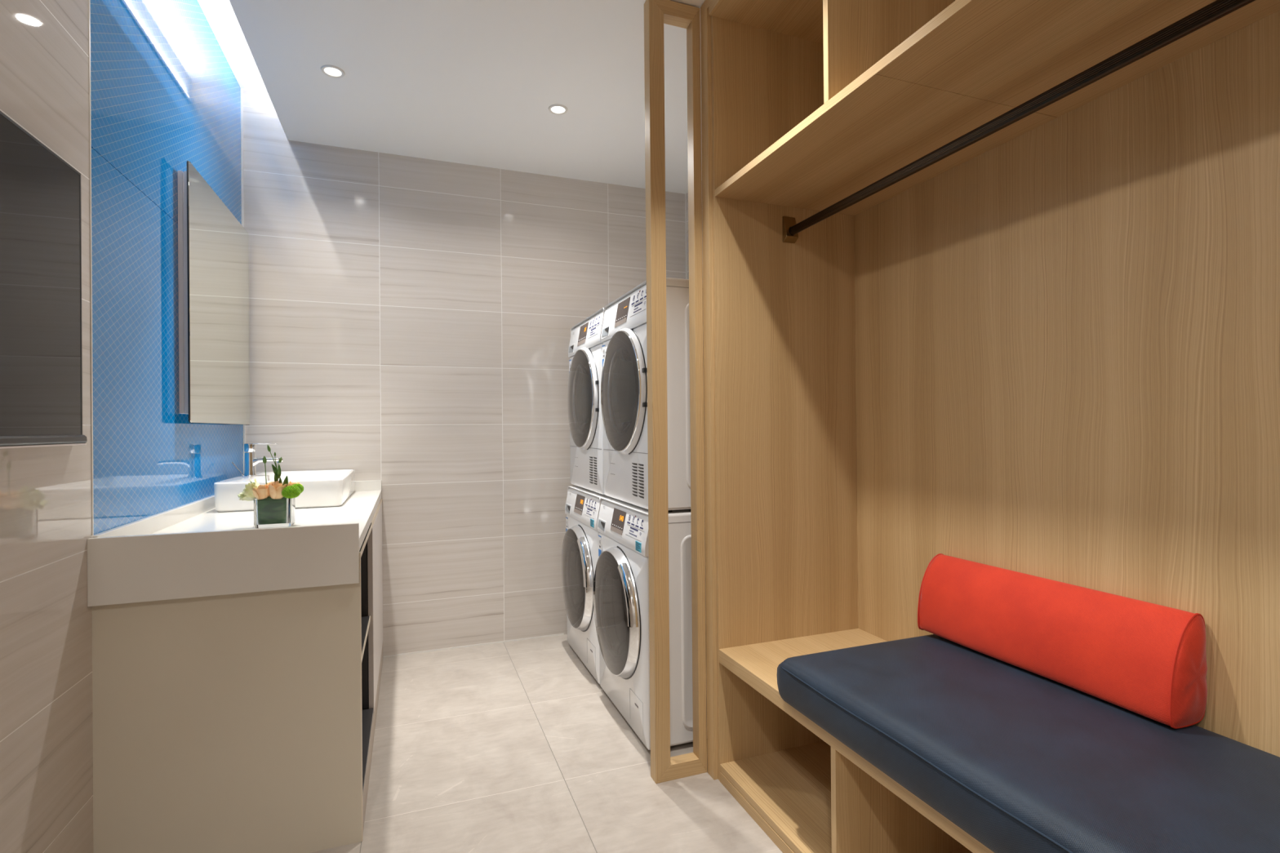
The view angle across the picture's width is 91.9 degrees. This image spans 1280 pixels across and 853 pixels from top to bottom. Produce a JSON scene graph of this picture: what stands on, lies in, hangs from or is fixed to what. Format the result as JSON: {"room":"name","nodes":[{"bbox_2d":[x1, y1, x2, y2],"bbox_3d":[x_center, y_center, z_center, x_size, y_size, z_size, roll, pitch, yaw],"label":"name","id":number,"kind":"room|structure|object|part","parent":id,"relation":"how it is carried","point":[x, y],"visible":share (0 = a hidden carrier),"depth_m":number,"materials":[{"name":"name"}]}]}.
{"room":"laundry","nodes":[
{"label":"laundry","id":0,"kind":"room"},
{"bbox_2d":[0,0,93,852],"bbox_3d":[-0.791,-0.231,-0.131,0.100,2.775,3.505,0,0,-20],"label":"wall","id":1,"kind":"structure","parent":0,"point":[46,726],"depth_m":1.34,"materials":[{"name":"tile"}]},
{"bbox_2d":[0,111,87,448],"bbox_3d":[-1.161,-0.277,1.042,0.027,0.634,0.871,0,0,-20],"label":"screen","id":2,"kind":"object","parent":1,"relation":"attached to","point":[41,348],"visible":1,"depth_m":1.28,"materials":[{"name":"black glass"}]},
{"bbox_3d":[-1.158,0.027,1.042,0.027,0.020,0.871,0,0,-20],"label":"rail","id":3,"kind":"part","parent":2,"relation":"part of","materials":[{"name":"grey"}]},
{"bbox_2d":[88,0,93,535],"bbox_3d":[-1.362,-0.668,1.531,0.006,1.882,0.006,0,0,-20],"label":"trim","id":4,"kind":"structure","parent":1,"relation":"attached to","point":[89,1],"depth_m":1.53,"materials":[{"name":"white metal"}]},
{"bbox_2d":[197,0,705,193],"bbox_3d":[0.066,-1.558,0.992,2.510,0.300,4.995,0,0,-20],"label":"ceiling","id":5,"kind":"structure","parent":0,"point":[476,82],"depth_m":2.49,"materials":[{"name":"white paint"}]},
{"bbox_2d":[320,64,345,78],"bbox_3d":[-1.203,-1.390,2.425,0.086,0.004,0.086,0,0,-20],"label":"recessed light","id":6,"kind":"object","parent":5,"relation":"in","point":[332,71],"visible":1,"depth_m":2.42,"materials":[{"name":"white"}]},
{"bbox_2d":[548,103,568,115],"bbox_3d":[-0.361,-1.397,2.729,0.086,0.004,0.086,0,0,-20],"label":"recessed light","id":7,"kind":"object","parent":5,"relation":"in","point":[556,108],"visible":1,"depth_m":2.73,"materials":[{"name":"white"}]},
{"bbox_2d":[243,88,685,657],"bbox_3d":[-0.812,-0.264,3.376,2.510,2.860,0.100,0,0,-20],"label":"wall","id":8,"kind":"structure","parent":0,"point":[411,319],"depth_m":3.23,"materials":[{"name":"tile"}]},
{"bbox_2d":[240,88,245,475],"bbox_3d":[-1.877,-0.660,2.926,0.011,1.882,0.004,0,0,-20],"label":"trim","id":9,"kind":"structure","parent":8,"relation":"attached to","point":[242,89],"depth_m":2.92,"materials":[{"name":"white"}]},
{"bbox_2d":[383,633,564,657],"bbox_3d":[-0.862,1.163,3.294,0.931,0.008,0.002,0,0,-20],"label":"trim","id":10,"kind":"structure","parent":8,"relation":"attached to","point":[424,651],"depth_m":3.28,"materials":[{"name":"white"}]},
{"bbox_2d":[684,193,687,279],"bbox_3d":[0.286,-0.123,3.728,0.008,2.560,0.004,0,0,-20],"label":"trim","id":11,"kind":"structure","parent":8,"relation":"attached to","point":[685,193],"depth_m":3.73,"materials":[{"name":"white"}]},
{"bbox_2d":[312,634,782,852],"bbox_3d":[0.073,1.192,1.031,2.510,0.080,5.095,0,0,-20],"label":"floor","id":12,"kind":"structure","parent":0,"point":[515,746],"depth_m":2.07,"materials":[{"name":"tile"}]},
{"bbox_2d":[92,498,382,852],"bbox_3d":[-1.324,0.764,2.328,0.604,0.808,1.494,0,0,-20],"label":"vanity cabinet","id":13,"kind":"object","parent":12,"relation":"on","point":[238,722],"visible":0.81,"depth_m":1.63,"materials":[{"name":"beige laminate"}]},
{"bbox_2d":[87,480,382,606],"bbox_3d":[-1.327,0.354,2.317,0.608,0.171,1.517,0,0,-20],"label":"countertop","id":14,"kind":"structure","parent":13,"relation":"on","point":[193,549],"depth_m":1.63,"materials":[{"name":"white stone"}]},
{"bbox_2d":[253,496,295,528],"bbox_3d":[-1.166,0.269,1.978,0.100,0.094,0.100,0,0,-20],"label":"vase","id":15,"kind":"object","parent":14,"relation":"on","point":[268,512],"visible":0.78,"depth_m":1.93,"materials":[{"name":"clear glass"}]},
{"bbox_2d":[237,478,259,501],"bbox_3d":[-1.223,0.198,1.937,0.069,0.071,0.065,-1,0,22],"label":"lisianthus","id":16,"kind":"object","parent":15,"relation":"in","point":[247,495],"visible":0.64,"depth_m":1.92,"materials":[{"name":"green plant"}]},
{"bbox_2d":[252,484,269,498],"bbox_3d":[-1.182,0.206,1.932,0.049,0.052,0.049,0,0,-20],"label":"rose","id":17,"kind":"object","parent":15,"relation":"in","point":[261,492],"visible":0.99,"depth_m":1.92,"materials":[{"name":"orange plant"}]},
{"bbox_2d":[262,456,266,484],"bbox_3d":[-1.177,0.161,1.945,0.012,0.138,0.024,0,0,-20],"label":"stem","id":18,"kind":"object","parent":15,"relation":"in","point":[264,460],"visible":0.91,"depth_m":1.94,"materials":[{"name":"green plant"}]},
{"bbox_3d":[-1.175,0.172,1.948,0.003,0.117,0.021,0,0,-6],"label":"stem","id":19,"kind":"part","parent":18,"relation":"part of","materials":[{"name":"green plant"}]},
{"bbox_2d":[266,444,282,484],"bbox_3d":[-1.149,0.143,1.957,0.036,0.173,0.040,-1,0,28],"label":"stem","id":20,"kind":"object","parent":15,"relation":"in","point":[277,471],"visible":0.91,"depth_m":1.95,"materials":[{"name":"green plant"}]},
{"bbox_3d":[-1.158,0.152,1.967,0.030,0.157,0.027,0,0,-20],"label":"stem","id":21,"kind":"part","parent":20,"relation":"part of","materials":[{"name":"green plant"}]},
{"bbox_2d":[267,480,288,499],"bbox_3d":[-1.137,0.202,1.946,0.057,0.061,0.055,0,0,-20],"label":"rose","id":22,"kind":"object","parent":15,"relation":"on","point":[275,488],"visible":0.94,"depth_m":1.93,"materials":[{"name":"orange plant"}]},
{"bbox_2d":[282,475,288,486],"bbox_3d":[-1.125,0.191,1.960,0.039,0.073,0.014,-1,0,42],"label":"leaf sprig","id":23,"kind":"object","parent":15,"relation":"in","point":[286,480],"visible":0.66,"depth_m":1.95,"materials":[{"name":"green plant"}]},
{"bbox_2d":[281,485,301,498],"bbox_3d":[-1.099,0.208,1.951,0.055,0.045,0.054,0,0,-20],"label":"chrysanthemum","id":24,"kind":"object","parent":15,"relation":"in","point":[290,491],"visible":1,"depth_m":1.94,"materials":[{"name":"green plant"}]},
{"bbox_2d":[287,480,302,486],"bbox_3d":[-1.119,0.202,2.003,0.047,0.054,0.044,0,0,-20],"label":"rose","id":25,"kind":"object","parent":15,"relation":"on","point":[290,483],"visible":0.16,"depth_m":2.00,"materials":[{"name":"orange plant"}]},
{"bbox_2d":[292,483,303,493],"bbox_3d":[-1.100,0.207,1.985,0.041,0.048,0.038,-1,0,36],"label":"chrysanthemum","id":26,"kind":"object","parent":15,"relation":"on","point":[300,486],"visible":0.47,"depth_m":1.98,"materials":[{"name":"green plant"}]},
{"bbox_2d":[213,469,355,511],"bbox_3d":[-1.494,0.266,2.673,0.438,0.110,0.636,0,0,-20],"label":"basin","id":27,"kind":"object","parent":14,"relation":"in","point":[322,488],"visible":0.75,"depth_m":2.43,"materials":[{"name":"white ceramic"}]},
{"bbox_2d":[231,443,284,476],"bbox_3d":[-1.634,0.141,2.645,0.193,0.140,0.053,0,0,-20],"label":"faucet","id":28,"kind":"object","parent":27,"relation":"on","point":[251,460],"visible":0.96,"depth_m":2.62,"materials":[{"name":"silver metal"}]},
{"bbox_3d":[-1.661,0.090,2.636,0.043,0.035,0.043,0,0,-20],"label":"handle","id":29,"kind":"part","parent":28,"relation":"part of","materials":[{"name":"silver metal"}]},
{"bbox_3d":[-1.620,0.075,2.651,0.122,0.007,0.028,0,0,-20],"label":"lever","id":30,"kind":"part","parent":28,"relation":"part of","materials":[{"name":"silver metal"}]},
{"bbox_3d":[-1.600,0.164,2.658,0.120,0.065,0.030,0,0,-20],"label":"spout","id":31,"kind":"part","parent":28,"relation":"part of","materials":[{"name":"silver metal"}]},
{"bbox_2d":[361,616,369,652],"bbox_3d":[-1.162,0.713,1.927,0.556,0.014,0.594,0,0,-20],"label":"shelf","id":32,"kind":"object","parent":13,"relation":"attached to","point":[365,620],"depth_m":2.15,"materials":[{"name":"grey"}]},
{"bbox_3d":[-1.056,0.368,2.437,0.020,0.016,1.471,0,0,-20],"label":"rail","id":33,"kind":"part","parent":13,"relation":"part of","materials":[{"name":"beige"}]},
{"bbox_3d":[-1.079,0.724,2.508,0.018,0.689,0.429,0,0,-20],"label":"door","id":34,"kind":"part","parent":13,"relation":"part of","materials":[{"name":"grey laminate"}]},
{"bbox_3d":[-1.229,0.726,2.913,0.018,0.689,0.427,0,0,-20],"label":"door","id":35,"kind":"part","parent":13,"relation":"part of","materials":[{"name":"grey laminate"}]},
{"bbox_2d":[561,485,610,684],"bbox_3d":[-0.026,0.736,3.101,0.644,0.845,0.598,0,0,-20],"label":"washing machine","id":36,"kind":"object","parent":12,"relation":"on","point":[580,551],"visible":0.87,"depth_m":2.91,"materials":[{"name":"white metal"}]},
{"bbox_3d":[-0.332,0.736,3.011,0.008,0.471,0.471,0,0,-20],"label":"door glass","id":37,"kind":"part","parent":36,"relation":"part of","materials":[{"name":"glass"}]},
{"bbox_3d":[-0.312,0.736,3.019,0.037,0.504,0.504,0,0,-20],"label":"door","id":38,"kind":"part","parent":36,"relation":"part of","materials":[{"name":"silver metal"}]},
{"bbox_3d":[-0.281,0.802,3.008,0.012,0.680,0.594,0,0,-20],"label":"panel","id":39,"kind":"part","parent":36,"relation":"part of","materials":[{"name":"white metal"}]},
{"bbox_3d":[-0.253,0.619,2.840,0.037,0.208,0.138,0,0,-20],"label":"handle","id":40,"kind":"part","parent":36,"relation":"part of","materials":[{"name":"silver metal"}]},
{"bbox_2d":[567,307,604,494],"bbox_3d":[-0.005,-0.108,3.114,0.633,0.842,0.598,0,0,-20],"label":"dryer","id":41,"kind":"object","parent":36,"relation":"on","point":[585,346],"visible":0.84,"depth_m":2.99,"materials":[{"name":"white metal"}]},
{"bbox_3d":[-0.300,-0.135,3.010,0.008,0.472,0.472,0,0,-20],"label":"door glass","id":42,"kind":"part","parent":41,"relation":"part of","materials":[{"name":"glass"}]},
{"bbox_3d":[-0.254,-0.448,3.026,0.055,0.156,0.590,0,0,-20],"label":"control panel","id":43,"kind":"part","parent":41,"relation":"part of","materials":[{"name":"white plastic"}]},
{"bbox_3d":[-0.281,-0.136,3.017,0.018,0.500,0.500,0,0,-20],"label":"door","id":44,"kind":"part","parent":41,"relation":"part of","materials":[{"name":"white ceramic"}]},
{"bbox_2d":[589,456,596,484],"bbox_3d":[-0.218,0.204,2.880,0.002,0.125,0.126,0,0,-20],"label":"vent grille","id":45,"kind":"object","parent":41,"relation":"attached to","point":[593,460],"depth_m":2.88,"materials":[{"name":"white plastic"}]},
{"bbox_3d":[-0.270,0.389,3.015,0.055,0.146,0.590,0,0,-20],"label":"control panel","id":46,"kind":"part","parent":36,"relation":"part of","materials":[{"name":"white plastic"}]},
{"bbox_2d":[593,497,706,750],"bbox_3d":[0.183,0.733,2.538,0.644,0.845,0.598,0,0,-20],"label":"washing machine","id":47,"kind":"object","parent":12,"relation":"on","point":[621,575],"visible":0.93,"depth_m":2.24,"materials":[{"name":"white metal"}]},
{"bbox_3d":[-0.163,0.425,2.659,0.009,0.048,0.115,0,0,-20],"label":"drawer handle","id":48,"kind":"part","parent":47,"relation":"part of","materials":[{"name":"white ceramic"}]},
{"bbox_3d":[-0.122,0.733,2.448,0.008,0.471,0.471,0,0,-20],"label":"door glass","id":49,"kind":"part","parent":47,"relation":"part of","materials":[{"name":"glass"}]},
{"bbox_3d":[-0.102,0.733,2.456,0.037,0.504,0.504,0,0,-20],"label":"door","id":50,"kind":"part","parent":47,"relation":"part of","materials":[{"name":"silver metal"}]},
{"bbox_3d":[-0.060,0.385,2.451,0.055,0.146,0.590,0,0,-20],"label":"control panel","id":51,"kind":"part","parent":47,"relation":"part of","materials":[{"name":"white plastic"}]},
{"bbox_3d":[-0.071,0.799,2.445,0.012,0.680,0.594,0,0,-20],"label":"panel","id":52,"kind":"part","parent":47,"relation":"part of","materials":[{"name":"white metal"}]},
{"bbox_3d":[-0.043,0.616,2.277,0.037,0.208,0.138,0,0,-20],"label":"handle","id":53,"kind":"part","parent":47,"relation":"part of","materials":[{"name":"silver metal"}]},
{"bbox_2d":[600,277,705,512],"bbox_3d":[0.205,-0.111,2.551,0.633,0.842,0.598,0,0,-20],"label":"dryer","id":54,"kind":"object","parent":47,"relation":"on","point":[624,381],"visible":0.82,"depth_m":2.29,"materials":[{"name":"white metal"}]},
{"bbox_3d":[-0.090,-0.139,2.446,0.008,0.472,0.472,0,0,-20],"label":"door glass","id":55,"kind":"part","parent":54,"relation":"part of","materials":[{"name":"glass"}]},
{"bbox_3d":[-0.147,-0.407,2.670,0.009,0.048,0.115,0,0,-20],"label":"drawer handle","id":56,"kind":"part","parent":54,"relation":"part of","materials":[{"name":"white ceramic"}]},
{"bbox_3d":[-0.044,-0.451,2.462,0.055,0.156,0.590,0,0,-20],"label":"control panel","id":57,"kind":"part","parent":54,"relation":"part of","materials":[{"name":"white plastic"}]},
{"bbox_3d":[-0.055,-0.035,2.455,0.012,0.673,0.594,0,0,-20],"label":"panel","id":58,"kind":"part","parent":54,"relation":"part of","materials":[{"name":"white metal"}]},
{"bbox_3d":[-0.071,-0.139,2.453,0.018,0.500,0.500,0,0,-20],"label":"door","id":59,"kind":"part","parent":54,"relation":"part of","materials":[{"name":"white ceramic"}]},
{"bbox_2d":[631,462,644,498],"bbox_3d":[-0.008,0.201,2.317,0.002,0.125,0.126,0,0,-20],"label":"vent grille","id":60,"kind":"object","parent":54,"relation":"attached to","point":[637,468],"depth_m":2.32,"materials":[{"name":"white plastic"}]},
{"bbox_2d":[644,0,706,783],"bbox_3d":[0.118,-0.123,2.057,0.184,2.554,0.047,0,0,-20],"label":"frame","id":61,"kind":"object","parent":12,"relation":"on","point":[664,768],"visible":1,"depth_m":2.02,"materials":[{"name":"brown wood"}]},
{"bbox_3d":[0.107,-1.375,2.060,0.184,0.048,0.047,0,0,-20],"label":"rail","id":62,"kind":"part","parent":61,"relation":"part of","materials":[{"name":"brown wood"}]},
{"bbox_3d":[0.129,1.129,2.054,0.184,0.050,0.047,0,0,-20],"label":"rail","id":63,"kind":"part","parent":61,"relation":"part of","materials":[{"name":"brown wood"}]},
{"bbox_2d":[718,628,994,852],"bbox_3d":[0.941,0.929,0.975,0.558,0.430,2.420,0,0,-20],"label":"bench","id":64,"kind":"object","parent":12,"relation":"on","point":[824,797],"visible":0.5,"depth_m":1.69,"materials":[{"name":"brown wood"}]},
{"bbox_2d":[777,634,1279,852],"bbox_3d":[0.972,0.652,0.829,0.587,0.123,1.981,0,0,-20],"label":"seat cushion","id":65,"kind":"object","parent":64,"relation":"on","point":[1020,760],"visible":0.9,"depth_m":1.14,"materials":[{"name":"blue fabric"}]},
{"bbox_2d":[917,553,1207,728],"bbox_3d":[0.971,0.484,1.521,0.114,0.219,0.668,0,0,-20],"label":"bolster","id":66,"kind":"object","parent":65,"relation":"on","point":[1148,660],"visible":1,"depth_m":1.39,"materials":[{"name":"red fabric"}]},
{"bbox_2d":[700,0,1279,781],"bbox_3d":[0.930,-0.134,0.989,0.590,2.556,2.522,0,0,-20],"label":"wardrobe","id":67,"kind":"object","parent":12,"relation":"on","point":[1048,348],"depth_m":1.57,"materials":[{"name":"brown wood"}]},
{"bbox_3d":[0.228,-0.125,2.047,0.015,2.556,0.048,0,0,-20],"label":"edge post","id":68,"kind":"part","parent":67,"relation":"part of","materials":[{"name":"brown wood"}]},
{"bbox_3d":[0.914,-1.361,0.979,0.572,0.029,2.420,0,0,-20],"label":"panel","id":69,"kind":"part","parent":67,"relation":"part of","materials":[{"name":"brown wood"}]},
{"bbox_3d":[0.499,-0.127,2.141,0.557,2.556,0.062,0,0,-20],"label":"panel","id":70,"kind":"part","parent":67,"relation":"part of","materials":[{"name":"brown wood"}]},
{"bbox_2d":[715,74,1057,215],"bbox_3d":[0.634,-0.764,1.767,0.555,0.022,0.740,0,0,-20],"label":"shelf","id":71,"kind":"object","parent":67,"relation":"attached to","point":[877,126],"depth_m":1.66,"materials":[{"name":"brown wood"}]},
{"bbox_3d":[0.930,-0.678,0.980,0.048,0.087,2.420,0,0,-20],"label":"clothes rail","id":72,"kind":"part","parent":67,"relation":"part of","materials":[{"name":"black metal"}]},
{"bbox_2d":[686,192,702,279],"bbox_3d":[1.208,-0.137,1.409,0.100,2.560,4.995,0,0,-20],"label":"wall","id":73,"kind":"structure","parent":0,"point":[687,249],"depth_m":3.72,"materials":[{"name":"tile"}]},
{"bbox_3d":[-1.666,-0.217,2.208,0.093,2.775,1.490,0,0,-20],"label":"wall","id":74,"kind":"structure","parent":0,"visible":0},
{"bbox_2d":[90,0,241,224],"bbox_3d":[-1.627,-1.148,2.228,0.006,0.912,1.482,0,0,-20],"label":"panel","id":75,"kind":"object","parent":74,"relation":"attached to","point":[166,95],"visible":0.7,"depth_m":1.99,"materials":[{"name":"blue glass"}]},
{"bbox_2d":[91,147,243,534],"bbox_3d":[-1.619,-0.209,2.226,0.006,0.963,1.482,0,0,-20],"label":"panel","id":76,"kind":"object","parent":74,"relation":"attached to","point":[148,460],"visible":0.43,"depth_m":1.80,"materials":[{"name":"blue glass"}]},
{"bbox_2d":[177,160,249,424],"bbox_3d":[-1.693,-0.456,2.485,0.040,0.893,0.839,0,0,-20],"label":"mirror","id":77,"kind":"object","parent":76,"relation":"attached to","point":[214,344],"visible":1,"depth_m":2.33,"materials":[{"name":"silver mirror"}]},
{"bbox_3d":[-1.696,-0.458,2.485,0.034,0.831,0.783,0,0,-20],"label":"standoff frame","id":78,"kind":"part","parent":77,"relation":"part of","materials":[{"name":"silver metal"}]}
]}

